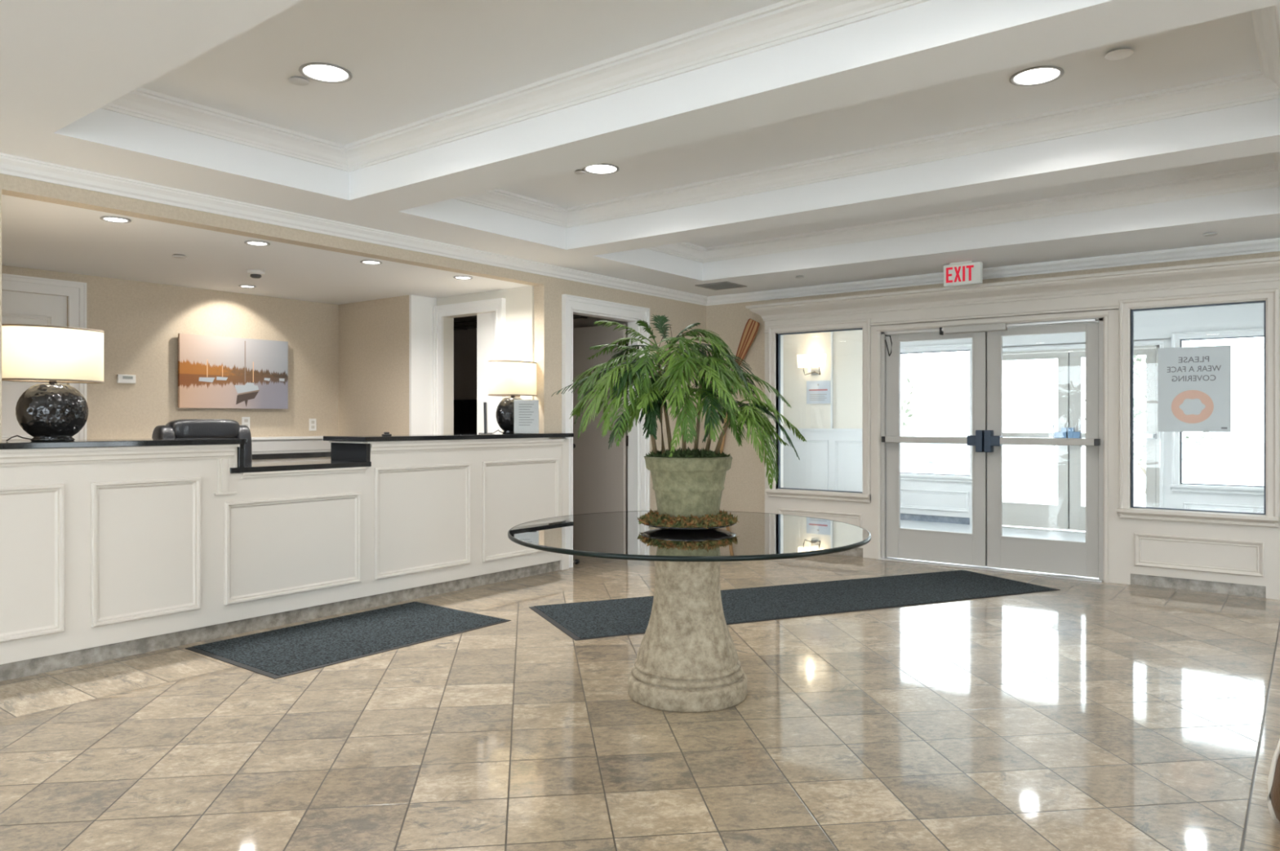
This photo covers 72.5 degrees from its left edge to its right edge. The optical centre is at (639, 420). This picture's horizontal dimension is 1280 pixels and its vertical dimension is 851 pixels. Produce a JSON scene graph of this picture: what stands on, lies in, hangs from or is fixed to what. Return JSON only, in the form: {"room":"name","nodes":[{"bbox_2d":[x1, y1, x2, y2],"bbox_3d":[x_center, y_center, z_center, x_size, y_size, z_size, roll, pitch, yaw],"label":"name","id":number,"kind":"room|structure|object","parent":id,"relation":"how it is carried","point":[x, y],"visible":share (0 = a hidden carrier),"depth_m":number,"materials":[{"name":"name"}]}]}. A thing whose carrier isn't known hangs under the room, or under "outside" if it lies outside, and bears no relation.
{"room":"lobby","nodes":[
{"label":"lobby","id":0,"kind":"room"},
{"bbox_2d":[1,265,338,439],"bbox_3d":[-4.213,0.020,7.076,0.160,2.500,4.150,0,0,38],"label":"wall","id":1,"kind":"structure","parent":0,"point":[141,322],"depth_m":7.36,"materials":[{"name":"beige paint"}]},
{"bbox_2d":[1,273,86,440],"bbox_3d":[-4.578,0.102,6.486,0.104,2.335,0.800,0,0,38],"label":"door","id":2,"kind":"structure","parent":1,"relation":"in","point":[17,308],"depth_m":6.53,"materials":[{"name":"white paint"}]},
{"bbox_2d":[116,374,135,383],"bbox_3d":[-4.135,-0.330,7.025,0.027,0.070,0.135,0,0,38],"label":"thermostat","id":3,"kind":"object","parent":1,"relation":"attached to","point":[121,379],"visible":1,"depth_m":7.01,"materials":[{"name":"white paint"}]},
{"bbox_2d":[177,333,288,408],"bbox_3d":[-3.581,-0.413,7.710,0.066,0.623,0.975,0,0,38],"label":"print","id":4,"kind":"object","parent":1,"relation":"attached to","point":[214,371],"visible":1,"depth_m":7.65,"materials":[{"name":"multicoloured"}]},
{"bbox_2d":[241,417,249,429],"bbox_3d":[-3.531,0.030,7.820,0.010,0.115,0.074,0,0,38],"label":"wall outlet","id":5,"kind":"object","parent":1,"relation":"attached to","point":[245,420],"visible":0.65,"depth_m":7.82,"materials":[{"name":"white paint"}]},
{"bbox_2d":[309,418,316,431],"bbox_3d":[-3.128,0.045,8.342,0.010,0.115,0.074,0,0,38],"label":"wall outlet","id":6,"kind":"object","parent":1,"relation":"attached to","point":[313,422],"visible":1,"depth_m":8.34,"materials":[{"name":"white paint"}]},
{"bbox_2d":[1,194,529,305],"bbox_3d":[-3.169,-1.161,6.434,2.479,0.059,4.410,0,0,38],"label":"ceiling","id":7,"kind":"structure","parent":0,"point":[40,235],"depth_m":6.16,"materials":[{"name":"white paint"}]},
{"bbox_2d":[99,216,131,223],"bbox_3d":[-2.947,-1.125,4.904,0.152,0.009,0.152,0,0,38],"label":"recessed light","id":8,"kind":"object","parent":7,"relation":"attached to","point":[108,219],"visible":1,"depth_m":4.91,"materials":[{"name":"grey glass"}]},
{"bbox_2d":[171,253,186,258],"bbox_3d":[-3.156,-1.123,5.975,0.090,0.014,0.090,0,0,38],"label":"cap","id":9,"kind":"object","parent":7,"relation":"attached to","point":[175,255],"visible":1,"depth_m":5.96,"materials":[{"name":"grey plastic"}]},
{"bbox_2d":[238,284,256,288],"bbox_3d":[-3.312,-1.125,7.360,0.138,0.009,0.138,0,0,38],"label":"recessed light","id":10,"kind":"object","parent":7,"relation":"attached to","point":[240,286],"visible":1,"depth_m":7.35,"materials":[{"name":"grey glass"}]},
{"bbox_2d":[246,269,264,278],"bbox_3d":[-2.909,-1.102,6.606,0.124,0.056,0.124,0,0,38],"label":"smoke detector","id":11,"kind":"object","parent":7,"relation":"attached to","point":[254,273],"visible":1,"depth_m":6.57,"materials":[{"name":"white paint"}]},
{"bbox_2d":[244,240,270,246],"bbox_3d":[-2.439,-1.125,5.561,0.152,0.009,0.152,0,0,38],"label":"recessed light","id":12,"kind":"object","parent":7,"relation":"attached to","point":[258,243],"visible":1,"depth_m":5.57,"materials":[{"name":"grey glass"}]},
{"bbox_2d":[360,260,382,265],"bbox_3d":[-1.920,-1.125,6.234,0.152,0.009,0.152,0,0,38],"label":"recessed light","id":13,"kind":"object","parent":7,"relation":"attached to","point":[366,262],"visible":1,"depth_m":6.23,"materials":[{"name":"grey glass"}]},
{"bbox_2d":[453,275,472,279],"bbox_3d":[-1.400,-1.125,6.907,0.152,0.009,0.152,0,0,38],"label":"recessed light","id":14,"kind":"object","parent":7,"relation":"attached to","point":[460,277],"visible":1,"depth_m":6.91,"materials":[{"name":"grey glass"}]},
{"bbox_2d":[0,173,706,511],"bbox_3d":[-2.900,-0.230,4.654,0.120,3.000,11.820,0,0,38],"label":"wall","id":15,"kind":"structure","parent":0,"point":[548,291],"depth_m":6.80,"materials":[{"name":"beige paint"}]},
{"bbox_2d":[0,152,707,306],"bbox_3d":[-2.859,-1.248,4.558,0.062,0.085,11.720,0,0,38],"label":"trim","id":16,"kind":"structure","parent":15,"relation":"attached to","point":[10,165],"depth_m":5.43,"materials":[{"name":"white paint"}]},
{"bbox_2d":[338,295,408,435],"bbox_3d":[-2.476,0.020,8.369,1.210,2.500,0.280,0,0,38],"label":"wall","id":17,"kind":"structure","parent":0,"point":[374,335],"depth_m":8.22,"materials":[{"name":"beige paint"}]},
{"bbox_2d":[408,294,436,435],"bbox_3d":[-1.987,0.070,7.988,0.030,2.400,0.285,0,0,38],"label":"trim","id":18,"kind":"structure","parent":17,"relation":"attached to","point":[420,308],"depth_m":7.95,"materials":[{"name":"white paint"}]},
{"bbox_2d":[436,285,533,434],"bbox_3d":[-1.372,0.020,7.769,1.270,2.500,0.120,0,0,38],"label":"wall","id":19,"kind":"structure","parent":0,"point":[519,301],"depth_m":7.52,"materials":[{"name":"white paint"}]},
{"bbox_2d":[432,297,505,434],"bbox_3d":[-1.513,0.110,7.825,0.920,2.320,0.124,0,0,38],"label":"door frame","id":20,"kind":"structure","parent":19,"relation":"attached to","point":[491,326],"depth_m":7.77,"materials":[{"name":"white paint"}]},
{"bbox_2d":[453,314,591,330],"bbox_3d":[-1.994,-1.046,9.115,3.900,0.049,1.250,0,0,38],"label":"ceiling","id":21,"kind":"structure","parent":0,"point":[465,322],"depth_m":9.15,"materials":[{"name":"grey paint"}]},
{"bbox_2d":[453,317,627,511],"bbox_3d":[-2.055,-0.030,9.118,4.000,2.600,1.520,0,0,38],"label":"wall","id":22,"kind":"structure","parent":0,"point":[464,340],"depth_m":9.87,"materials":[{"name":"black paint"}]},
{"bbox_2d":[453,400,476,434],"bbox_3d":[-2.234,0.520,10.072,2.350,1.500,0.028,0,0,38],"label":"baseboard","id":23,"kind":"structure","parent":22,"relation":"attached to","point":[464,411],"depth_m":9.86,"materials":[{"name":"black tile"}]},
{"bbox_2d":[561,293,649,568],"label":"door","id":24,"kind":"structure","parent":22,"relation":"in","point":[597,472],"depth_m":8.36,"materials":[{"name":"white paint"}]},
{"bbox_2d":[0,520,1279,850],"bbox_3d":[0.082,1.320,4.359,13.200,0.100,15.000,0,0,38],"label":"floor","id":25,"kind":"structure","parent":0,"point":[1080,716],"depth_m":3.50,"materials":[{"name":"tile"}]},
{"bbox_2d":[151,419,252,463],"bbox_3d":[-2.857,0.631,5.909,0.649,1.276,0.713,0,0,38],"label":"office chair","id":26,"kind":"object","parent":25,"relation":"on","point":[178,428],"visible":0.28,"depth_m":5.98,"materials":[{"name":"black leather"}]},
{"bbox_2d":[0,438,568,681],"bbox_3d":[-2.322,0.714,5.530,0.424,1.112,5.115,0,0,38],"label":"reception desk","id":27,"kind":"object","parent":25,"relation":"on","point":[105,555],"visible":0.88,"depth_m":5.11,"materials":[{"name":"white paint"}]},
{"bbox_2d":[0,437,247,467],"bbox_3d":[-3.202,0.195,4.406,0.485,0.170,2.260,0,0,38],"label":"countertop","id":28,"kind":"structure","parent":27,"relation":"on","point":[9,446],"depth_m":4.63,"materials":[{"name":"black stone"}]},
{"bbox_2d":[1,324,104,441],"bbox_3d":[-3.088,-0.186,4.590,0.287,0.593,0.479,0,0,38],"label":"table lamp","id":29,"kind":"object","parent":28,"relation":"on","point":[51,411],"visible":0.98,"depth_m":4.50,"materials":[{"name":"grey ceramic"}]},
{"bbox_2d":[230,460,371,473],"bbox_3d":[-2.273,0.296,5.619,0.434,0.033,0.965,0,0,38],"label":"countertop","id":30,"kind":"structure","parent":27,"relation":"on","point":[317,464],"depth_m":5.53,"materials":[{"name":"black stone"}]},
{"bbox_2d":[323,433,573,462],"bbox_3d":[-1.389,0.196,6.762,0.495,0.168,2.065,0,0,38],"label":"countertop","id":31,"kind":"structure","parent":27,"relation":"on","point":[343,448],"depth_m":6.06,"materials":[{"name":"black stone"}]},
{"bbox_2d":[382,431,391,436],"bbox_3d":[-1.764,0.098,6.076,0.040,0.028,0.060,0,0,38],"label":"bell","id":32,"kind":"object","parent":31,"relation":"on","point":[385,434],"visible":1,"depth_m":6.06,"materials":[{"name":"silver metal"}]},
{"bbox_2d":[478,402,493,434],"bbox_3d":[-1.231,-0.015,6.978,0.110,0.250,0.199,0,0,-8],"label":"tablet stand","id":33,"kind":"object","parent":31,"relation":"on","point":[485,405],"visible":1,"depth_m":6.88,"materials":[{"name":"black plastic"}]},
{"bbox_2d":[488,360,536,434],"bbox_3d":[-1.053,-0.184,7.226,0.287,0.593,0.479,0,0,38],"label":"table lamp","id":34,"kind":"object","parent":31,"relation":"on","point":[511,379],"visible":0.85,"depth_m":7.09,"materials":[{"name":"white fabric"}]},
{"bbox_2d":[514,398,539,433],"bbox_3d":[-0.921,-0.032,7.077,0.208,0.287,0.110,0,0,-8],"label":"sign holder","id":35,"kind":"object","parent":31,"relation":"on","point":[526,411],"visible":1,"depth_m":7.10,"materials":[{"name":"white paper"}]},
{"bbox_2d":[251,435,331,463],"bbox_3d":[-3.388,0.688,7.501,0.623,1.065,2.170,0,0,38],"label":"cabinet","id":36,"kind":"object","parent":25,"relation":"on","point":[269,449],"depth_m":7.89,"materials":[{"name":"white paint"}]},
{"bbox_2d":[252,449,330,459],"bbox_3d":[-3.391,0.307,7.503,0.610,0.045,2.170,0,0,38],"label":"countertop","id":37,"kind":"structure","parent":36,"relation":"on","point":[313,453],"depth_m":7.60,"materials":[{"name":"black stone"}]},
{"bbox_2d":[185,601,511,679],"bbox_3d":[-1.671,1.265,5.182,0.940,0.008,1.580,0,0,38],"label":"floor mat","id":38,"kind":"object","parent":25,"relation":"on","point":[276,654],"visible":1,"depth_m":5.03,"materials":[{"name":"grey carpet"}]},
{"bbox_2d":[573,559,579,564],"bbox_3d":[-0.582,1.218,7.660,0.042,0.099,0.111,0,0,42],"label":"door stop","id":39,"kind":"object","parent":25,"relation":"on","point":[577,561],"visible":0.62,"depth_m":7.67,"materials":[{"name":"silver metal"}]},
{"bbox_2d":[507,511,871,712],"bbox_3d":[0.220,0.888,4.056,1.692,0.765,1.692,0,0,38],"label":"pedestal table","id":40,"kind":"object","parent":25,"relation":"on","point":[686,660],"visible":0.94,"depth_m":3.87,"materials":[{"name":"stone"}]},
{"bbox_2d":[641,523,735,531],"bbox_3d":[0.226,0.490,4.071,0.444,0.028,0.444,0,0,38],"label":"saucer","id":41,"kind":"object","parent":40,"relation":"on","point":[673,529],"visible":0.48,"depth_m":3.90,"materials":[{"name":"black paint"}]},
{"bbox_2d":[551,314,806,519],"bbox_3d":[0.181,0.000,4.007,1.168,0.990,1.074,0,0,3],"label":"potted palm","id":42,"kind":"object","parent":41,"relation":"on","point":[686,482],"visible":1,"depth_m":3.87,"materials":[{"name":"green plant"}]},
{"bbox_2d":[636,508,739,530],"bbox_3d":[0.225,0.454,4.074,0.491,0.086,0.477,0,0,38],"label":"moss","id":43,"kind":"object","parent":41,"relation":"on","point":[651,518],"visible":0.75,"depth_m":3.92,"materials":[{"name":"green plant"}]},
{"bbox_2d":[720,318,759,453],"bbox_3d":[0.943,0.115,8.953,0.663,2.278,0.040,0,0,42],"label":"oar","id":44,"kind":"object","parent":25,"relation":"on","point":[752,326],"visible":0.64,"depth_m":8.83,"materials":[{"name":"brown wood"}]},
{"bbox_2d":[528,569,1059,640],"bbox_3d":[1.192,1.265,6.211,3.815,0.008,0.967,0,0,-23],"label":"floor mat","id":45,"kind":"object","parent":25,"relation":"on","point":[585,620],"visible":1,"depth_m":6.13,"materials":[{"name":"grey carpet"}]},
{"bbox_2d":[1266,738,1279,822],"bbox_3d":[2.206,1.104,2.643,0.480,0.328,0.480,0,0,-40],"label":"upholstered stool","id":46,"kind":"object","parent":25,"relation":"on","point":[1273,780],"visible":1,"depth_m":2.74,"materials":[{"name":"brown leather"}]},
{"bbox_2d":[0,0,1279,297],"bbox_3d":[-0.851,-1.560,3.070,13.500,0.540,12.220,0,0,38],"label":"ceiling","id":47,"kind":"structure","parent":0,"point":[933,67],"depth_m":4.15,"materials":[{"name":"white paint"}]},
{"bbox_2d":[288,75,309,85],"bbox_3d":[-1.571,-1.563,4.019,0.090,0.014,0.090,0,0,38],"label":"cap","id":48,"kind":"object","parent":47,"relation":"attached to","point":[295,80],"visible":1,"depth_m":4.00,"materials":[{"name":"grey plastic"}]},
{"bbox_2d":[298,62,352,83],"bbox_3d":[-1.418,-1.565,3.938,0.228,0.009,0.228,0,0,38],"label":"recessed light","id":49,"kind":"object","parent":47,"relation":"in","point":[326,73],"visible":1,"depth_m":3.94,"materials":[{"name":"grey"}]},
{"bbox_2d":[99,0,931,172],"bbox_3d":[-0.433,-1.512,3.177,4.390,0.115,1.520,0,0,38],"label":"trim","id":50,"kind":"structure","parent":47,"relation":"attached to","point":[785,21],"depth_m":4.08,"materials":[{"name":"white paint"}]},
{"bbox_2d":[574,169,585,174],"bbox_3d":[-0.378,-1.563,5.498,0.070,0.014,0.070,0,0,38],"label":"cap","id":51,"kind":"object","parent":47,"relation":"attached to","point":[577,171],"visible":1,"depth_m":5.48,"materials":[{"name":"grey plastic"}]},
{"bbox_2d":[582,163,619,174],"bbox_3d":[-0.243,-1.565,5.444,0.228,0.009,0.228,0,0,38],"label":"recessed light","id":52,"kind":"object","parent":47,"relation":"in","point":[603,168],"visible":0.84,"depth_m":5.45,"materials":[{"name":"grey glass"}]},
{"bbox_2d":[694,281,746,290],"bbox_3d":[0.779,-1.286,8.370,0.360,0.008,0.360,0,0,38],"label":"ceiling vent","id":53,"kind":"object","parent":47,"relation":"in","point":[724,285],"visible":1,"depth_m":8.35,"materials":[{"name":"grey metal"}]},
{"bbox_2d":[795,275,804,278],"bbox_3d":[1.433,-1.283,7.827,0.080,0.014,0.080,0,0,38],"label":"cap","id":54,"kind":"object","parent":47,"relation":"attached to","point":[797,277],"visible":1,"depth_m":7.80,"materials":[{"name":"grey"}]},
{"bbox_2d":[452,4,1279,227],"bbox_3d":[0.712,-1.512,4.659,4.390,0.115,1.535,0,0,38],"label":"trim","id":55,"kind":"structure","parent":47,"relation":"attached to","point":[1261,85],"depth_m":4.77,"materials":[{"name":"white paint"}]},
{"bbox_2d":[646,151,1279,262],"bbox_3d":[1.844,-1.512,6.125,4.390,0.115,1.550,0,0,38],"label":"trim","id":56,"kind":"structure","parent":47,"relation":"attached to","point":[1268,177],"depth_m":6.40,"materials":[{"name":"white paint"}]},
{"bbox_2d":[943,261,982,287],"bbox_3d":[2.643,-1.198,7.144,0.300,0.185,0.080,0,0,38],"label":"exit sign","id":57,"kind":"object","parent":47,"relation":"hanging from","point":[966,273],"visible":1,"depth_m":7.11,"materials":[{"name":"white plastic"}]},
{"bbox_2d":[1009,66,1064,86],"bbox_3d":[1.806,-1.565,3.975,0.228,0.009,0.228,0,0,38],"label":"recessed light","id":58,"kind":"object","parent":47,"relation":"in","point":[1040,75],"visible":1,"depth_m":3.98,"materials":[{"name":"grey"}]},
{"bbox_2d":[1104,48,1133,60],"bbox_3d":[2.037,-1.560,3.708,0.108,0.020,0.108,0,0,38],"label":"cap","id":59,"kind":"object","parent":47,"relation":"attached to","point":[1119,54],"visible":1,"depth_m":3.70,"materials":[{"name":"white plastic"}]},
{"bbox_2d":[1202,231,1217,236],"bbox_3d":[3.934,-1.283,6.021,0.090,0.014,0.090,0,0,38],"label":"cap","id":60,"kind":"object","parent":47,"relation":"attached to","point":[1211,233],"visible":1,"depth_m":6.00,"materials":[{"name":"grey plastic"}]},
{"bbox_2d":[644,456,733,519],"bbox_3d":[0.226,0.332,4.071,0.412,0.326,0.412,0,0,38],"label":"pot","id":61,"kind":"object","parent":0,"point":[683,486],"depth_m":3.93,"materials":[{"name":"green ceramic"}]},
{"bbox_2d":[706,251,1279,513],"bbox_3d":[4.281,-0.230,6.524,9.200,3.000,0.120,0,0,38],"label":"wall","id":62,"kind":"structure","parent":0,"point":[744,491],"depth_m":8.88,"materials":[{"name":"beige paint"}]},
{"bbox_2d":[706,238,1279,306],"bbox_3d":[4.273,-1.248,6.415,9.080,0.085,0.062,0,0,38],"label":"trim","id":63,"kind":"structure","parent":62,"relation":"attached to","point":[1273,245],"depth_m":7.17,"materials":[{"name":"white paint"}]},
{"bbox_2d":[745,256,1279,599],"bbox_3d":[2.918,0.060,7.408,4.498,2.420,0.288,0,0,38],"label":"wall","id":64,"kind":"structure","parent":0,"point":[1218,558],"depth_m":6.78,"materials":[{"name":"white paint"}]},
{"bbox_2d":[765,318,871,502],"bbox_3d":[1.704,-0.085,8.350,1.068,1.690,0.130,0,0,38],"label":"window","id":65,"kind":"structure","parent":64,"relation":"in","point":[860,324],"depth_m":8.21,"materials":[{"name":"white paint"}]},
{"bbox_2d":[875,311,1108,582],"bbox_3d":[2.940,0.212,7.435,1.893,2.115,0.197,0,0,38],"label":"door","id":66,"kind":"structure","parent":64,"relation":"in","point":[985,548],"depth_m":7.40,"materials":[{"name":"grey paint"}]},
{"bbox_2d":[1116,288,1279,528],"bbox_3d":[4.121,-0.085,6.483,1.010,1.690,0.130,0,0,38],"label":"window","id":67,"kind":"structure","parent":64,"relation":"in","point":[1269,297],"depth_m":6.39,"materials":[{"name":"white paint"}]},
{"bbox_2d":[1157,345,1231,432],"bbox_3d":[4.139,-0.230,6.522,0.464,0.636,0.004,0,0,38],"label":"notice","id":68,"kind":"object","parent":67,"relation":"attached to","point":[1194,383],"visible":1,"depth_m":6.52,"materials":[{"name":"white paper"}]},
{"bbox_2d":[782,302,1263,524],"bbox_3d":[4.663,-0.180,10.128,7.000,2.900,0.168,0,0,38],"label":"wall","id":69,"kind":"structure","parent":0,"point":[943,502],"depth_m":10.78,"materials":[{"name":"white paint"}]},
{"bbox_2d":[796,353,826,375],"bbox_3d":[2.311,-0.741,11.729,0.410,0.278,0.210,0,0,38],"label":"wall sconce","id":70,"kind":"object","parent":69,"relation":"attached to","point":[819,359],"visible":1,"depth_m":11.71,"materials":[{"name":"silver metal"}]},
{"bbox_2d":[806,380,830,404],"bbox_3d":[2.407,-0.375,11.779,0.350,0.310,0.008,0,0,38],"label":"notice","id":71,"kind":"object","parent":69,"relation":"attached to","point":[817,392],"visible":1,"depth_m":11.78,"materials":[{"name":"grey paper"}]},
{"bbox_2d":[782,332,862,492],"bbox_3d":[2.501,0.045,11.692,1.665,2.450,0.035,0,0,38],"label":"trim","id":72,"kind":"structure","parent":69,"relation":"attached to","point":[831,459],"depth_m":11.68,"materials":[{"name":"white paint"}]},
{"bbox_2d":[900,342,972,483],"bbox_3d":[3.635,-0.085,10.851,1.068,1.690,0.130,0,0,38],"label":"window","id":73,"kind":"structure","parent":69,"relation":"in","point":[955,347],"depth_m":10.72,"materials":[{"name":"white paint"}]},
{"bbox_2d":[1002,341,1163,533],"bbox_3d":[4.867,0.212,9.931,1.893,2.115,0.210,0,0,38],"label":"door","id":74,"kind":"structure","parent":69,"relation":"in","point":[1068,516],"depth_m":9.91,"materials":[{"name":"grey paint"}]},
{"bbox_2d":[1169,327,1263,495],"bbox_3d":[6.053,-0.085,8.984,1.010,1.690,0.130,0,0,38],"label":"window","id":75,"kind":"structure","parent":69,"relation":"in","point":[1177,338],"depth_m":9.11,"materials":[{"name":"white paint"}]},
{"label":"outside","id":76,"kind":"structure","parent":0,"visible":0},
{"bbox_2d":[901,441,1263,506],"bbox_3d":[21.700,1.340,28.096,60.000,0.100,49.000,0,0,38],"label":"ground","id":77,"kind":"structure","parent":76,"point":[1029,472],"depth_m":24.29,"materials":[{"name":"white"}]},
{"bbox_2d":[901,375,914,431],"bbox_3d":[4.542,-0.064,17.964,2.246,2.728,2.109,0,0,38],"label":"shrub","id":78,"kind":"object","parent":77,"relation":"on","point":[907,411],"visible":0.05,"depth_m":17.51,"materials":[{"name":"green plant"}]},
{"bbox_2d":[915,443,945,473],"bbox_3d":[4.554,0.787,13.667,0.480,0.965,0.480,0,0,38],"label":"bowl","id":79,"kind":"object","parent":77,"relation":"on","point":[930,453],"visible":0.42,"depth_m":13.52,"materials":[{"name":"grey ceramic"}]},
{"bbox_2d":[1083,355,1213,493],"bbox_3d":[8.845,0.018,15.259,2.081,2.563,2.102,0,0,38],"label":"tree","id":80,"kind":"object","parent":77,"relation":"on","point":[1137,412],"visible":0.17,"depth_m":15.06,"materials":[{"name":"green plant"}]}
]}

